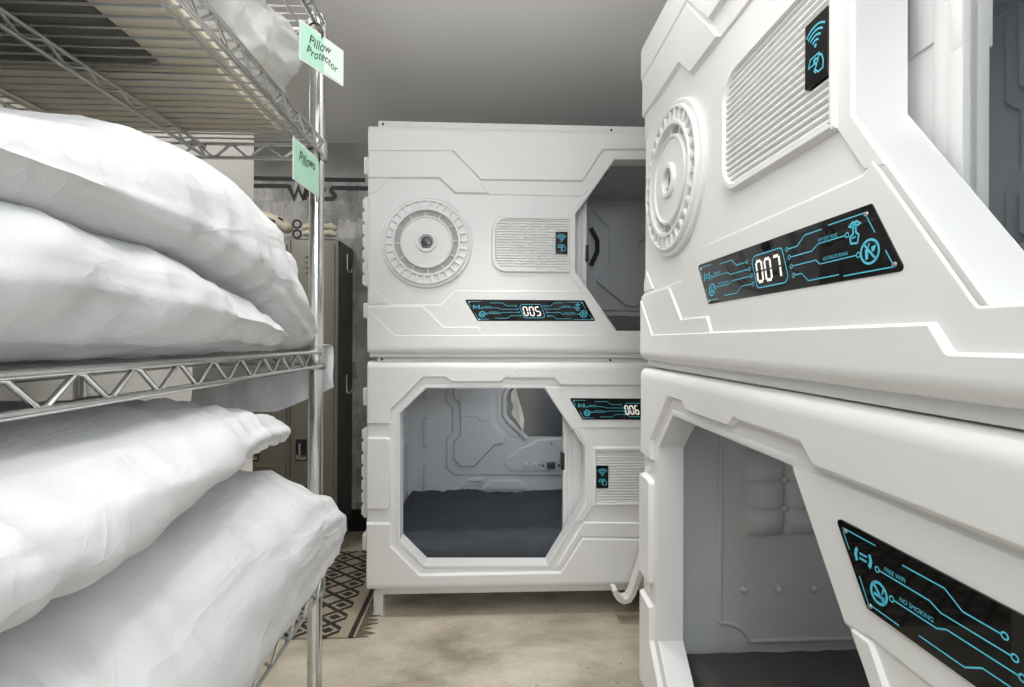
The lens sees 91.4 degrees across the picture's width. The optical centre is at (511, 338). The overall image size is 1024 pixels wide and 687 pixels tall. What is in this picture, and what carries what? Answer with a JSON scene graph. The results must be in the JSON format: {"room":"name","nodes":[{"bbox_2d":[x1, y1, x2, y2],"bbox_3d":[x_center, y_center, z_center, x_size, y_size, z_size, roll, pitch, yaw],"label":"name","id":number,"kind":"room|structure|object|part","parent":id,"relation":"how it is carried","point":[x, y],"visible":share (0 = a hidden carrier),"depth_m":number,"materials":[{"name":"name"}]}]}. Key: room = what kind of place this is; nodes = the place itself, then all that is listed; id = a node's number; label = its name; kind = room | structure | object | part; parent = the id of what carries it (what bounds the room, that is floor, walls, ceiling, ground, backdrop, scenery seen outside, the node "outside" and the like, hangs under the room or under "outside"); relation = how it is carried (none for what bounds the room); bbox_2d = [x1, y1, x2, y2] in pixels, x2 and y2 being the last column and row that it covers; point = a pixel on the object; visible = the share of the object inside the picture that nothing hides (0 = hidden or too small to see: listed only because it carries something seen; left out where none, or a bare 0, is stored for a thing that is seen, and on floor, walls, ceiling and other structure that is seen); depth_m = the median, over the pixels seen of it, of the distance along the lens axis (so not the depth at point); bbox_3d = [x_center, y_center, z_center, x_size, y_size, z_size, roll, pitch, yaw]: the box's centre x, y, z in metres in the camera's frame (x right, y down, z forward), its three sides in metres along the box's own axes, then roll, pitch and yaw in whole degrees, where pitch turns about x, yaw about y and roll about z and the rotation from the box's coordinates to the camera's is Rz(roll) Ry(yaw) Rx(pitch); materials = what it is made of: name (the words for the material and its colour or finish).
{"room":"dormitory","nodes":[
{"label":"dormitory","id":0,"kind":"room"},
{"bbox_2d":[0,95,253,686],"bbox_3d":[-0.836,-0.012,-0.675,0.130,2.797,4.725,0,0,-3],"label":"wall","id":1,"kind":"structure","parent":0,"point":[241,172],"depth_m":1.27,"materials":[{"name":"beige paint"}]},
{"bbox_2d":[254,178,377,508],"bbox_3d":[-0.262,-0.010,3.702,5.200,2.797,0.100,0,0,-3],"label":"wall","id":2,"kind":"structure","parent":0,"point":[345,212],"depth_m":3.61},
{"bbox_2d":[254,141,367,177],"bbox_3d":[-0.254,-1.283,3.651,5.000,0.250,0.002,0,0,-3],"label":"trim","id":3,"kind":"structure","parent":2,"relation":"attached to","point":[344,160],"depth_m":3.60,"materials":[{"name":"grey paint"}]},
{"bbox_2d":[254,176,367,201],"bbox_3d":[-1.908,-1.075,3.577,1.736,0.183,0.001,0,0,-2],"label":"sign","id":4,"kind":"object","parent":2,"relation":"attached to","point":[305,195],"depth_m":3.60,"materials":[{"name":"black"}]},
{"bbox_2d":[349,509,366,530],"bbox_3d":[-0.265,1.311,3.644,5.000,0.155,0.014,0,0,-3],"label":"baseboard","id":5,"kind":"structure","parent":2,"relation":"attached to","point":[357,522],"depth_m":3.60,"materials":[{"name":"black"}]},
{"bbox_2d":[257,531,643,686],"bbox_3d":[-0.121,1.440,0.325,5.200,0.100,6.860,0,0,-3],"label":"floor","id":6,"kind":"structure","parent":0,"point":[543,638],"depth_m":2.27,"materials":[{"name":"concrete"}]},
{"bbox_2d":[0,0,327,686],"bbox_3d":[-0.536,0.399,0.299,0.445,1.978,1.235,0,0,-3],"label":"wire shelving unit","id":7,"kind":"object","parent":6,"relation":"on","point":[78,373],"visible":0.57,"depth_m":0.70,"materials":[{"name":"silver metal"}]},
{"bbox_2d":[0,0,156,62],"bbox_3d":[-0.588,-0.392,0.216,0.292,0.061,0.887,0,0,-3],"label":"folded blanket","id":8,"kind":"object","parent":7,"relation":"on","point":[11,7],"visible":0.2,"depth_m":0.59,"materials":[{"name":"fabric"}]},
{"bbox_3d":[-0.766,0.398,0.889,0.036,1.978,0.036,0,0,-2],"label":"post","id":9,"kind":"part","parent":7,"relation":"part of","materials":[{"name":"silver metal"}]},
{"bbox_2d":[0,59,284,133],"bbox_3d":[-0.579,-0.374,0.769,0.368,0.025,0.211,0,0,-3],"label":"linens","id":10,"kind":"object","parent":7,"relation":"on","point":[2,64],"visible":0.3,"depth_m":0.74,"materials":[{"name":"white fabric"}]},
{"bbox_2d":[0,200,288,362],"bbox_3d":[-0.512,-0.047,0.282,0.466,0.148,0.909,0,0,-3],"label":"pillow","id":11,"kind":"object","parent":7,"relation":"on","point":[68,292],"visible":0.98,"depth_m":0.37,"materials":[{"name":"white fabric"}]},
{"bbox_2d":[0,107,333,411],"bbox_3d":[-0.518,-0.050,0.376,0.476,0.371,1.130,0,0,-3],"label":"pillow","id":12,"kind":"object","parent":11,"relation":"on","point":[95,176],"visible":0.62,"depth_m":0.46,"materials":[{"name":"white fabric"}]},
{"bbox_2d":[87,0,229,64],"bbox_3d":[-0.397,-0.373,0.196,0.092,0.025,0.933,0,0,-3],"label":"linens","id":13,"kind":"object","parent":7,"relation":"on","point":[106,10],"visible":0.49,"depth_m":0.59,"materials":[{"name":"white fabric"}]},
{"bbox_2d":[0,469,346,686],"bbox_3d":[-0.497,0.286,0.351,0.507,0.289,1.034,0,0,-3],"label":"pillow","id":14,"kind":"object","parent":7,"relation":"on","point":[207,603],"visible":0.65,"depth_m":0.44,"materials":[{"name":"white fabric"}]},
{"bbox_2d":[0,396,290,632],"bbox_3d":[-0.497,0.130,0.279,0.502,0.140,0.888,0,0,-3],"label":"pillow","id":15,"kind":"object","parent":14,"relation":"on","point":[83,492],"visible":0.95,"depth_m":0.35,"materials":[{"name":"white fabric"}]},
{"bbox_2d":[185,0,303,106],"bbox_3d":[-0.505,-0.470,0.823,0.299,0.164,0.261,0,0,-3],"label":"protector","id":16,"kind":"object","parent":7,"relation":"on","point":[268,35],"visible":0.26,"depth_m":0.78,"materials":[{"name":"white fabric"}]},
{"bbox_2d":[292,136,320,196],"bbox_3d":[-0.349,-0.292,0.826,0.029,0.089,0.110,0,0,-3],"label":"tag","id":17,"kind":"object","parent":7,"relation":"hanging from","point":[305,166],"visible":1,"depth_m":0.82,"materials":[{"name":"paper"}]},
{"bbox_3d":[-0.357,0.400,0.907,0.036,1.978,0.036,0,0,-2],"label":"post","id":18,"kind":"part","parent":7,"relation":"part of","materials":[{"name":"silver metal"}]},
{"bbox_2d":[299,19,343,85],"bbox_3d":[-0.325,-0.483,0.838,0.027,0.087,0.103,0,0,21],"label":"tag","id":19,"kind":"object","parent":7,"relation":"hanging from","point":[315,50],"visible":1,"depth_m":0.83,"materials":[{"name":"paper"}]},
{"bbox_2d":[252,240,290,479],"bbox_3d":[-1.602,0.368,3.398,0.301,2.030,0.361,0,0,-3],"label":"locker","id":20,"kind":"object","parent":6,"relation":"on","point":[276,458],"visible":0.13,"depth_m":3.23,"materials":[{"name":"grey metal"}]},
{"bbox_2d":[290,240,352,537],"bbox_3d":[-1.274,0.369,3.412,0.347,2.030,0.361,0,0,-3],"label":"locker","id":21,"kind":"object","parent":6,"relation":"on","point":[338,257],"visible":0.55,"depth_m":3.26,"materials":[{"name":"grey metal"}]},
{"bbox_2d":[262,211,337,239],"bbox_3d":[-1.480,-0.763,3.356,0.609,0.232,0.095,0,0,-3],"label":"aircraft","id":22,"kind":"object","parent":21,"relation":"on","point":[285,226],"visible":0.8,"depth_m":3.35,"materials":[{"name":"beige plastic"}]},
{"bbox_3d":[-1.289,0.319,3.251,0.258,1.870,0.016,0,0,-2],"label":"door","id":23,"kind":"part","parent":21,"relation":"part of","materials":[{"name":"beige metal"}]},
{"bbox_3d":[-1.145,0.320,3.432,0.005,1.930,0.333,0,0,-2],"label":"panel","id":24,"kind":"part","parent":21,"relation":"part of","materials":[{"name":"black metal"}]},
{"bbox_2d":[280,551,389,639],"bbox_3d":[-1.554,1.378,2.760,1.785,0.008,0.960,0,0,-3],"label":"rug","id":25,"kind":"object","parent":6,"relation":"on","point":[347,603],"visible":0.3,"depth_m":2.62,"materials":[{"name":"fabric"}]},
{"bbox_2d":[361,357,651,615],"bbox_3d":[0.325,0.744,3.048,2.220,1.294,1.098,0,0,-3],"label":"pod","id":26,"kind":"object","parent":6,"relation":"on","point":[442,424],"visible":0.69,"depth_m":2.52,"materials":[{"name":"white plastic"}]},
{"bbox_2d":[403,489,561,557],"bbox_3d":[0.322,1.113,3.080,2.040,0.146,0.915,0,0,-3],"label":"mattress","id":27,"kind":"object","parent":26,"relation":"in","point":[468,523],"visible":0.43,"depth_m":2.87,"materials":[{"name":"grey fabric"}]},
{"bbox_3d":[-0.096,0.690,2.543,0.986,0.947,0.094,0,0,-2],"label":"door frame","id":28,"kind":"part","parent":26,"relation":"part of","materials":[{"name":"white plastic"}]},
{"bbox_3d":[0.296,0.630,3.534,1.838,0.929,0.040,0,0,-2],"label":"wall moulding","id":29,"kind":"part","parent":26,"relation":"part of","materials":[{"name":"white plastic"}]},
{"bbox_2d":[362,121,645,357],"bbox_3d":[0.331,-0.497,3.044,2.220,1.184,1.107,0,0,-3],"label":"pod","id":30,"kind":"object","parent":26,"relation":"on","point":[480,240],"visible":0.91,"depth_m":2.49,"materials":[{"name":"white plastic"}]},
{"bbox_3d":[0.328,0.083,3.042,2.116,0.025,1.030,0,0,-2],"label":"rail","id":31,"kind":"part","parent":30,"relation":"part of","materials":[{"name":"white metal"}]},
{"bbox_3d":[0.332,-1.069,3.062,2.050,0.040,1.030,0,0,-2],"label":"frame rail","id":32,"kind":"part","parent":30,"relation":"part of","materials":[{"name":"white metal"}]},
{"bbox_3d":[0.092,-0.142,2.504,0.650,0.107,0.012,0,0,-2],"label":"display panel","id":33,"kind":"part","parent":30,"relation":"part of","materials":[{"name":"black plastic"}]},
{"bbox_2d":[491,216,569,272],"bbox_3d":[0.095,-0.473,2.502,0.399,0.286,0.020,0,0,-2],"label":"vent","id":34,"kind":"object","parent":30,"relation":"attached to","point":[519,244],"depth_m":2.50,"materials":[{"name":"white plastic"}]},
{"bbox_3d":[0.211,-0.468,2.627,0.358,0.995,0.040,0,0,-2],"label":"sliding door","id":35,"kind":"part","parent":30,"relation":"part of","materials":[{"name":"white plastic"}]},
{"bbox_3d":[0.580,-0.651,3.534,0.077,0.279,0.001,0,0,-3],"label":"dark trim","id":36,"kind":"part","parent":30,"relation":"part of","materials":[{"name":"black plastic"}]},
{"bbox_3d":[0.792,-0.476,2.580,1.011,0.935,0.097,0,0,-2],"label":"door frame","id":37,"kind":"part","parent":30,"relation":"part of","materials":[{"name":"white plastic"}]},
{"bbox_3d":[0.301,-0.534,3.532,1.838,0.934,0.042,0,0,-2],"label":"wall moulding","id":38,"kind":"part","parent":30,"relation":"part of","materials":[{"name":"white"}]},
{"bbox_2d":[607,316,639,330],"bbox_3d":[0.327,-0.069,3.080,2.040,0.131,0.915,0,0,-3],"label":"mattress","id":39,"kind":"object","parent":30,"relation":"in","point":[620,323],"visible":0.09,"depth_m":2.64,"materials":[{"name":"grey fabric"}]},
{"bbox_2d":[610,553,641,603],"bbox_3d":[0.898,0.614,2.509,0.820,1.347,0.145,0,0,-3],"label":"hook","id":40,"kind":"object","parent":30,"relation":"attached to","point":[626,597],"visible":0.12,"depth_m":2.43,"materials":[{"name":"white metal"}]},
{"bbox_3d":[0.344,1.263,2.564,2.050,0.044,0.028,0,0,-2],"label":"rail","id":41,"kind":"part","parent":26,"relation":"part of","materials":[{"name":"white metal"}]},
{"bbox_3d":[0.327,0.107,3.062,2.050,0.021,1.030,0,0,-2],"label":"frame rail","id":42,"kind":"part","parent":26,"relation":"part of","materials":[{"name":"white metal"}]},
{"bbox_2d":[502,388,561,439],"bbox_3d":[0.398,0.439,3.534,0.940,0.545,0.038,0,0,-2],"label":"mirror","id":43,"kind":"object","parent":26,"relation":"attached to","point":[542,419],"depth_m":3.53,"materials":[{"name":"white mirror"}]},
{"bbox_3d":[0.453,0.690,2.637,0.375,1.006,0.040,0,0,-2],"label":"sliding door","id":44,"kind":"part","parent":26,"relation":"part of","materials":[{"name":"white plastic"}]},
{"bbox_3d":[0.623,0.353,2.527,0.662,0.110,0.012,0,0,-2],"label":"display panel","id":45,"kind":"part","parent":26,"relation":"part of","materials":[{"name":"black plastic"}]},
{"bbox_2d":[593,446,644,505],"bbox_3d":[0.627,0.692,2.526,0.441,0.299,0.020,0,0,-2],"label":"vent","id":46,"kind":"object","parent":26,"relation":"attached to","point":[616,469],"depth_m":2.52,"materials":[{"name":"white plastic"}]},
{"bbox_2d":[639,367,1023,686],"bbox_3d":[1.047,0.729,0.747,1.098,1.294,2.220,0,0,-3],"label":"pod","id":47,"kind":"object","parent":6,"relation":"on","point":[772,519],"visible":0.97,"depth_m":0.81,"materials":[{"name":"white plastic"}]},
{"bbox_3d":[0.542,0.675,1.168,0.094,0.947,0.986,0,0,-2],"label":"door frame","id":48,"kind":"part","parent":47,"relation":"part of","materials":[{"name":"white plastic"}]},
{"bbox_2d":[740,449,814,534],"bbox_3d":[1.028,0.544,1.758,0.435,0.306,0.061,0,0,-2],"label":"cushion","id":49,"kind":"object","parent":47,"relation":"on","point":[771,499],"depth_m":1.74,"materials":[{"name":"white fabric"}]},
{"bbox_2d":[686,649,869,686],"bbox_3d":[1.077,1.135,0.748,0.915,0.131,2.040,0,0,-3],"label":"mattress","id":50,"kind":"object","parent":47,"relation":"in","point":[825,668],"visible":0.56,"depth_m":1.63,"materials":[{"name":"grey fabric"}]},
{"bbox_2d":[640,0,1023,429],"bbox_3d":[1.048,-0.494,0.746,1.107,1.184,2.220,0,0,-3],"label":"pod","id":51,"kind":"object","parent":47,"relation":"on","point":[835,188],"visible":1,"depth_m":0.82,"materials":[{"name":"white plastic"}]},
{"bbox_2d":[720,0,838,191],"bbox_3d":[0.506,-0.471,0.982,0.020,0.286,0.399,0,0,-2],"label":"vent","id":52,"kind":"object","parent":51,"relation":"attached to","point":[779,104],"depth_m":0.94,"materials":[{"name":"white plastic"}]},
{"bbox_3d":[0.507,-0.140,0.983,0.012,0.107,0.650,0,0,-2],"label":"display panel","id":53,"kind":"part","parent":51,"relation":"part of","materials":[{"name":"black plastic"}]},
{"bbox_3d":[1.044,0.086,0.746,1.030,0.025,2.116,0,0,-2],"label":"rail","id":54,"kind":"part","parent":51,"relation":"part of","materials":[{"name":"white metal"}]},
{"bbox_3d":[0.585,-0.477,0.285,0.097,0.935,1.011,0,0,-2],"label":"door frame","id":55,"kind":"part","parent":51,"relation":"part of","materials":[{"name":"white plastic"}]},
{"bbox_3d":[0.631,-0.466,0.865,0.040,0.995,0.358,0,0,-2],"label":"sliding door","id":56,"kind":"part","parent":51,"relation":"part of","materials":[{"name":"white plastic"}]},
{"bbox_3d":[1.537,-0.529,0.776,0.042,0.934,1.838,0,0,-2],"label":"wall moulding","id":57,"kind":"part","parent":51,"relation":"part of","materials":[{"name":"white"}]},
{"bbox_3d":[0.528,0.335,0.451,0.012,0.110,0.662,0,0,-2],"label":"display panel","id":58,"kind":"part","parent":47,"relation":"part of","materials":[{"name":"black plastic"}]},
{"bbox_2d":[254,0,666,143],"bbox_3d":[-0.108,-1.458,0.325,5.200,0.100,6.860,0,0,-3],"label":"ceiling","id":59,"kind":"structure","parent":0,"point":[541,62],"depth_m":2.56,"materials":[{"name":"white paint"}]}
]}

